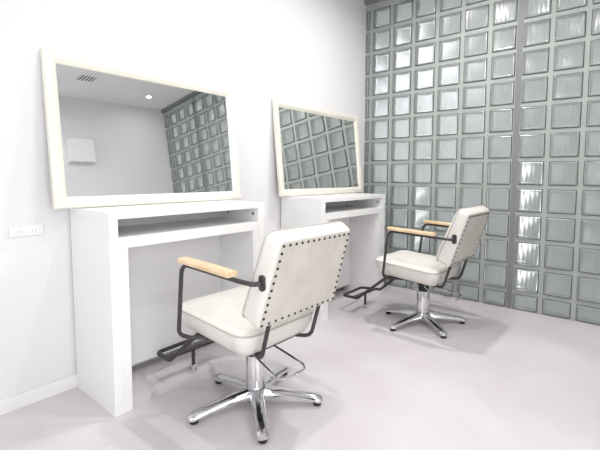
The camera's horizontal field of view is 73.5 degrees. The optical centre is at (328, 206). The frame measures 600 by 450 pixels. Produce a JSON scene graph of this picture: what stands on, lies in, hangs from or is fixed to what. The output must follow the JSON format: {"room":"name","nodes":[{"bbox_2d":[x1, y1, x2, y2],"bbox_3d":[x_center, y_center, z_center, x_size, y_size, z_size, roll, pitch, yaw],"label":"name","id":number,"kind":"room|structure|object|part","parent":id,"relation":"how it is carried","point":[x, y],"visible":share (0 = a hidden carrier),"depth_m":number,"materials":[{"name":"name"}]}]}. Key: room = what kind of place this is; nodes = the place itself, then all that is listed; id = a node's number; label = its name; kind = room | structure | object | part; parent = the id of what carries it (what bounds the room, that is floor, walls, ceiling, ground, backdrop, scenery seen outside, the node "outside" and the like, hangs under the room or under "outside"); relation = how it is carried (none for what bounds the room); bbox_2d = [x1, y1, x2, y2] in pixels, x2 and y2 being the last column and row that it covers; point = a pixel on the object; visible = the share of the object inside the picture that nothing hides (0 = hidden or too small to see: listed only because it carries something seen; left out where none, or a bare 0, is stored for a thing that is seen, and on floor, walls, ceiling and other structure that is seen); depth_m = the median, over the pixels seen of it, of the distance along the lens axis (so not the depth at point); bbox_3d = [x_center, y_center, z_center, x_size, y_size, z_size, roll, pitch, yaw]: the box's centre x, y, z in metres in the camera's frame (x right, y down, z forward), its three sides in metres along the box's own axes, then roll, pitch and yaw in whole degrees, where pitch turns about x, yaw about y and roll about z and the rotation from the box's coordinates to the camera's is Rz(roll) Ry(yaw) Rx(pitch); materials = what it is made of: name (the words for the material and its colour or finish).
{"room":"salon","nodes":[
{"label":"salon","id":0,"kind":"room"},
{"bbox_2d":[0,0,365,399],"bbox_3d":[-1.302,-0.466,1.881,0.110,2.722,5.276,4,6,37],"label":"wall","id":1,"kind":"structure","parent":0,"point":[305,52],"depth_m":2.06,"materials":[{"name":"white paint"}]},
{"bbox_2d":[8,225,43,236],"bbox_3d":[-1.343,0.111,1.779,0.009,0.044,0.128,4,6,37],"label":"wall outlet","id":2,"kind":"object","parent":1,"relation":"attached to","point":[20,231],"visible":1,"depth_m":1.77,"materials":[{"name":"white plastic"}]},
{"bbox_2d":[14,229,23,234],"bbox_3d":[-1.358,0.113,1.755,0.003,0.024,0.035,4,6,37],"label":"socket","id":3,"kind":"object","parent":2,"relation":"attached to","point":[16,231],"depth_m":1.75,"materials":[{"name":"grey plastic"}]},
{"bbox_2d":[29,227,38,232],"bbox_3d":[-1.325,0.109,1.798,0.003,0.024,0.035,4,6,37],"label":"socket","id":4,"kind":"object","parent":2,"relation":"attached to","point":[31,229],"depth_m":1.80,"materials":[{"name":"grey plastic"}]},
{"bbox_2d":[40,48,240,208],"bbox_3d":[-0.929,-0.373,2.201,0.095,0.716,1.062,4,6,37],"label":"wall mirror","id":5,"kind":"object","parent":1,"relation":"attached to","point":[118,135],"visible":1,"depth_m":2.08,"materials":[{"name":"white mirror"}]},
{"bbox_2d":[0,286,343,415],"bbox_3d":[-1.245,0.860,1.969,0.010,0.067,5.115,4,6,37],"label":"baseboard","id":6,"kind":"structure","parent":1,"relation":"attached to","point":[7,405],"depth_m":1.85,"materials":[{"name":"white"}]},
{"bbox_2d":[272,98,362,196],"bbox_3d":[-0.044,-0.455,3.351,0.095,0.716,1.104,4,6,37],"label":"wall mirror","id":7,"kind":"object","parent":1,"relation":"attached to","point":[317,150],"visible":1,"depth_m":3.27,"materials":[{"name":"grey mirror"}]},
{"bbox_2d":[364,0,382,4],"bbox_3d":[1.764,-1.858,2.798,3.497,0.047,0.138,4,6,37],"label":"trim","id":8,"kind":"structure","parent":1,"relation":"attached to","point":[366,2],"depth_m":3.77,"materials":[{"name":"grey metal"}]},
{"bbox_2d":[364,0,518,306],"bbox_3d":[0.925,-0.558,3.552,1.385,2.679,0.112,4,6,37],"label":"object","id":9,"kind":"structure","parent":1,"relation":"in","point":[440,75],"depth_m":3.43,"materials":[{"name":"grey glass"}]},
{"bbox_2d":[0,285,599,449],"bbox_3d":[0.122,1.039,0.898,3.717,0.110,5.286,4,6,37],"label":"floor","id":10,"kind":"structure","parent":0,"point":[503,378],"depth_m":1.92,"materials":[{"name":"plastic"}]},
{"bbox_2d":[70,200,264,416],"bbox_3d":[-0.808,0.436,2.164,0.400,0.888,0.881,4,6,37],"label":"desk","id":11,"kind":"object","parent":10,"relation":"on","point":[126,268],"visible":0.86,"depth_m":2.00,"materials":[{"name":"white laminate"}]},
{"bbox_3d":[-1.065,0.475,1.832,0.400,0.857,0.037,4,6,37],"label":"panel","id":12,"kind":"part","parent":11,"relation":"part of","materials":[{"name":"white laminate"}]},
{"bbox_3d":[-1.029,0.537,1.857,0.366,0.730,0.040,4,6,37],"label":"support panel","id":13,"kind":"part","parent":11,"relation":"part of","materials":[{"name":"white laminate"}]},
{"bbox_3d":[-0.901,0.480,2.232,0.020,0.673,0.715,4,6,37],"label":"panel","id":14,"kind":"part","parent":11,"relation":"part of","materials":[{"name":"white laminate"}]},
{"bbox_2d":[118,217,257,248],"bbox_3d":[-0.801,0.128,2.129,0.378,0.047,0.794,4,6,37],"label":"shelf","id":15,"kind":"object","parent":11,"relation":"attached to","point":[148,232],"depth_m":2.07,"materials":[{"name":"white laminate"}]},
{"bbox_3d":[-0.569,0.494,2.454,0.366,0.730,0.040,4,6,37],"label":"support panel","id":16,"kind":"part","parent":11,"relation":"part of","materials":[{"name":"white laminate"}]},
{"bbox_3d":[-0.554,0.427,2.494,0.400,0.857,0.050,4,6,37],"label":"panel","id":17,"kind":"part","parent":11,"relation":"part of","materials":[{"name":"white laminate"}]},
{"bbox_2d":[157,221,349,443],"bbox_3d":[-0.428,0.476,1.885,1.004,0.854,0.603,4,6,38],"label":"salon chair","id":18,"kind":"object","parent":10,"relation":"on","point":[297,270],"visible":1,"depth_m":1.64,"materials":[{"name":"white leather"}]},
{"bbox_3d":[-0.476,0.235,1.555,0.324,0.031,0.052,4,6,38],"label":"armrest","id":19,"kind":"part","parent":18,"relation":"part of","materials":[{"name":"brown wood"}]},
{"bbox_3d":[-0.476,0.863,1.752,0.274,0.064,0.066,-3,5,-33],"label":"leg","id":20,"kind":"part","parent":18,"relation":"part of","materials":[{"name":"silver metal"}]},
{"bbox_3d":[-0.399,0.420,1.615,0.488,0.366,0.187,4,6,38],"label":"arm frame","id":21,"kind":"part","parent":18,"relation":"part of","materials":[{"name":"grey metal"}]},
{"bbox_3d":[-0.468,0.848,1.950,0.274,0.064,0.066,4,6,38],"label":"leg","id":22,"kind":"part","parent":18,"relation":"part of","materials":[{"name":"silver metal"}]},
{"bbox_3d":[-0.376,0.502,1.843,0.491,0.150,0.451,4,6,38],"label":"seat","id":23,"kind":"part","parent":18,"relation":"part of","materials":[{"name":"white leather"}]},
{"bbox_3d":[-0.289,0.869,1.682,0.066,0.064,0.274,-1,5,-15],"label":"leg","id":24,"kind":"part","parent":18,"relation":"part of","materials":[{"name":"silver metal"}]},
{"bbox_3d":[-0.238,0.275,1.424,0.029,0.059,0.012,4,6,38],"label":"mounting plate","id":25,"kind":"part","parent":18,"relation":"part of","materials":[{"name":"grey metal"}]},
{"bbox_3d":[-0.359,0.579,1.835,0.341,0.029,0.220,4,6,38],"label":"seat plate","id":26,"kind":"part","parent":18,"relation":"part of","materials":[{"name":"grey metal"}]},
{"bbox_3d":[-0.275,0.845,2.004,0.066,0.064,0.274,2,5,20],"label":"leg","id":27,"kind":"part","parent":18,"relation":"part of","materials":[{"name":"silver metal"}]},
{"bbox_3d":[-0.222,0.645,1.733,0.165,0.070,0.309,-3,5,-37],"label":"pump lever","id":28,"kind":"part","parent":18,"relation":"part of","materials":[{"name":"silver metal"}]},
{"bbox_3d":[-0.165,0.858,1.838,0.274,0.064,0.066,1,4,3],"label":"leg","id":29,"kind":"part","parent":18,"relation":"part of","materials":[{"name":"silver metal"}]},
{"bbox_3d":[-0.117,0.257,1.622,0.205,0.364,0.466,4,6,38],"label":"backrest","id":30,"kind":"part","parent":18,"relation":"part of","materials":[{"name":"white leather"}]},
{"bbox_2d":[281,193,384,322],"bbox_3d":[0.062,0.354,3.294,0.400,0.888,0.881,4,6,37],"label":"desk","id":31,"kind":"object","parent":10,"relation":"on","point":[363,214],"visible":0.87,"depth_m":3.48,"materials":[{"name":"white laminate"}]},
{"bbox_3d":[-0.195,0.394,2.961,0.400,0.857,0.037,4,6,37],"label":"panel","id":32,"kind":"part","parent":31,"relation":"part of","materials":[{"name":"white laminate"}]},
{"bbox_3d":[-0.159,0.456,2.987,0.366,0.730,0.040,4,6,37],"label":"support panel","id":33,"kind":"part","parent":31,"relation":"part of","materials":[{"name":"white laminate"}]},
{"bbox_3d":[-0.032,0.399,3.361,0.020,0.673,0.715,4,6,37],"label":"panel","id":34,"kind":"part","parent":31,"relation":"part of","materials":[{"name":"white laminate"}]},
{"bbox_2d":[325,205,381,219],"bbox_3d":[0.069,0.046,3.259,0.378,0.047,0.794,4,6,37],"label":"shelf","id":35,"kind":"object","parent":31,"relation":"attached to","point":[332,212],"depth_m":3.23,"materials":[{"name":"white laminate"}]},
{"bbox_3d":[0.300,0.413,3.584,0.366,0.730,0.040,4,6,37],"label":"support panel","id":36,"kind":"part","parent":31,"relation":"part of","materials":[{"name":"white laminate"}]},
{"bbox_3d":[0.315,0.346,3.624,0.400,0.857,0.050,4,6,37],"label":"panel","id":37,"kind":"part","parent":31,"relation":"part of","materials":[{"name":"white laminate"}]},
{"bbox_2d":[343,205,489,338],"bbox_3d":[0.581,0.404,2.911,1.004,0.854,0.603,4,6,38],"label":"salon chair","id":38,"kind":"object","parent":10,"relation":"on","point":[460,242],"visible":1,"depth_m":2.70,"materials":[{"name":"white leather"}]},
{"bbox_3d":[0.541,0.775,2.976,0.274,0.064,0.066,4,6,38],"label":"leg","id":39,"kind":"part","parent":38,"relation":"part of","materials":[{"name":"silver metal"}]},
{"bbox_3d":[0.531,0.791,2.778,0.274,0.064,0.066,-2,5,-33],"label":"leg","id":40,"kind":"part","parent":38,"relation":"part of","materials":[{"name":"silver metal"}]},
{"bbox_3d":[0.530,0.163,2.581,0.324,0.031,0.052,4,6,38],"label":"armrest","id":41,"kind":"part","parent":38,"relation":"part of","materials":[{"name":"brown wood"}]},
{"bbox_3d":[0.632,0.430,2.868,0.491,0.150,0.451,4,6,38],"label":"seat","id":42,"kind":"part","parent":38,"relation":"part of","materials":[{"name":"white leather"}]},
{"bbox_3d":[0.608,0.348,2.641,0.488,0.366,0.187,4,6,38],"label":"arm frame","id":43,"kind":"part","parent":38,"relation":"part of","materials":[{"name":"grey metal"}]},
{"bbox_3d":[0.842,0.327,2.935,0.488,0.366,0.187,4,6,38],"label":"arm frame","id":44,"kind":"part","parent":38,"relation":"part of","materials":[{"name":"grey metal"}]},
{"bbox_3d":[0.718,0.797,2.707,0.066,0.064,0.274,-1,5,-15],"label":"leg","id":45,"kind":"part","parent":38,"relation":"part of","materials":[{"name":"silver metal"}]},
{"bbox_3d":[0.870,0.132,3.007,0.324,0.031,0.052,4,6,38],"label":"armrest","id":46,"kind":"part","parent":38,"relation":"part of","materials":[{"name":"brown wood"}]},
{"bbox_3d":[0.786,0.573,2.757,0.165,0.070,0.309,-3,5,-36],"label":"pump lever","id":47,"kind":"part","parent":38,"relation":"part of","materials":[{"name":"silver metal"}]},
{"bbox_3d":[0.843,0.786,2.862,0.274,0.064,0.066,1,4,3],"label":"leg","id":48,"kind":"part","parent":38,"relation":"part of","materials":[{"name":"silver metal"}]},
{"bbox_3d":[0.768,0.203,2.449,0.029,0.059,0.012,4,6,38],"label":"mounting plate","id":49,"kind":"part","parent":38,"relation":"part of","materials":[{"name":"grey metal"}]},
{"bbox_3d":[0.891,0.185,2.645,0.205,0.364,0.466,4,6,38],"label":"backrest","id":50,"kind":"part","parent":38,"relation":"part of","materials":[{"name":"white leather"}]},
{"bbox_2d":[506,0,599,325],"bbox_3d":[1.990,-0.489,2.737,1.340,2.679,0.112,4,6,37],"label":"block wall","id":51,"kind":"structure","parent":10,"relation":"on","point":[556,262],"depth_m":2.93,"materials":[{"name":"grey glass"}]},
{"bbox_2d":[363,35,365,192],"bbox_3d":[1.911,-2.006,4.791,8.997,5.610,0.110,4,6,37],"label":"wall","id":52,"kind":"structure","parent":0,"point":[365,35],"depth_m":5.84,"materials":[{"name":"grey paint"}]}
]}

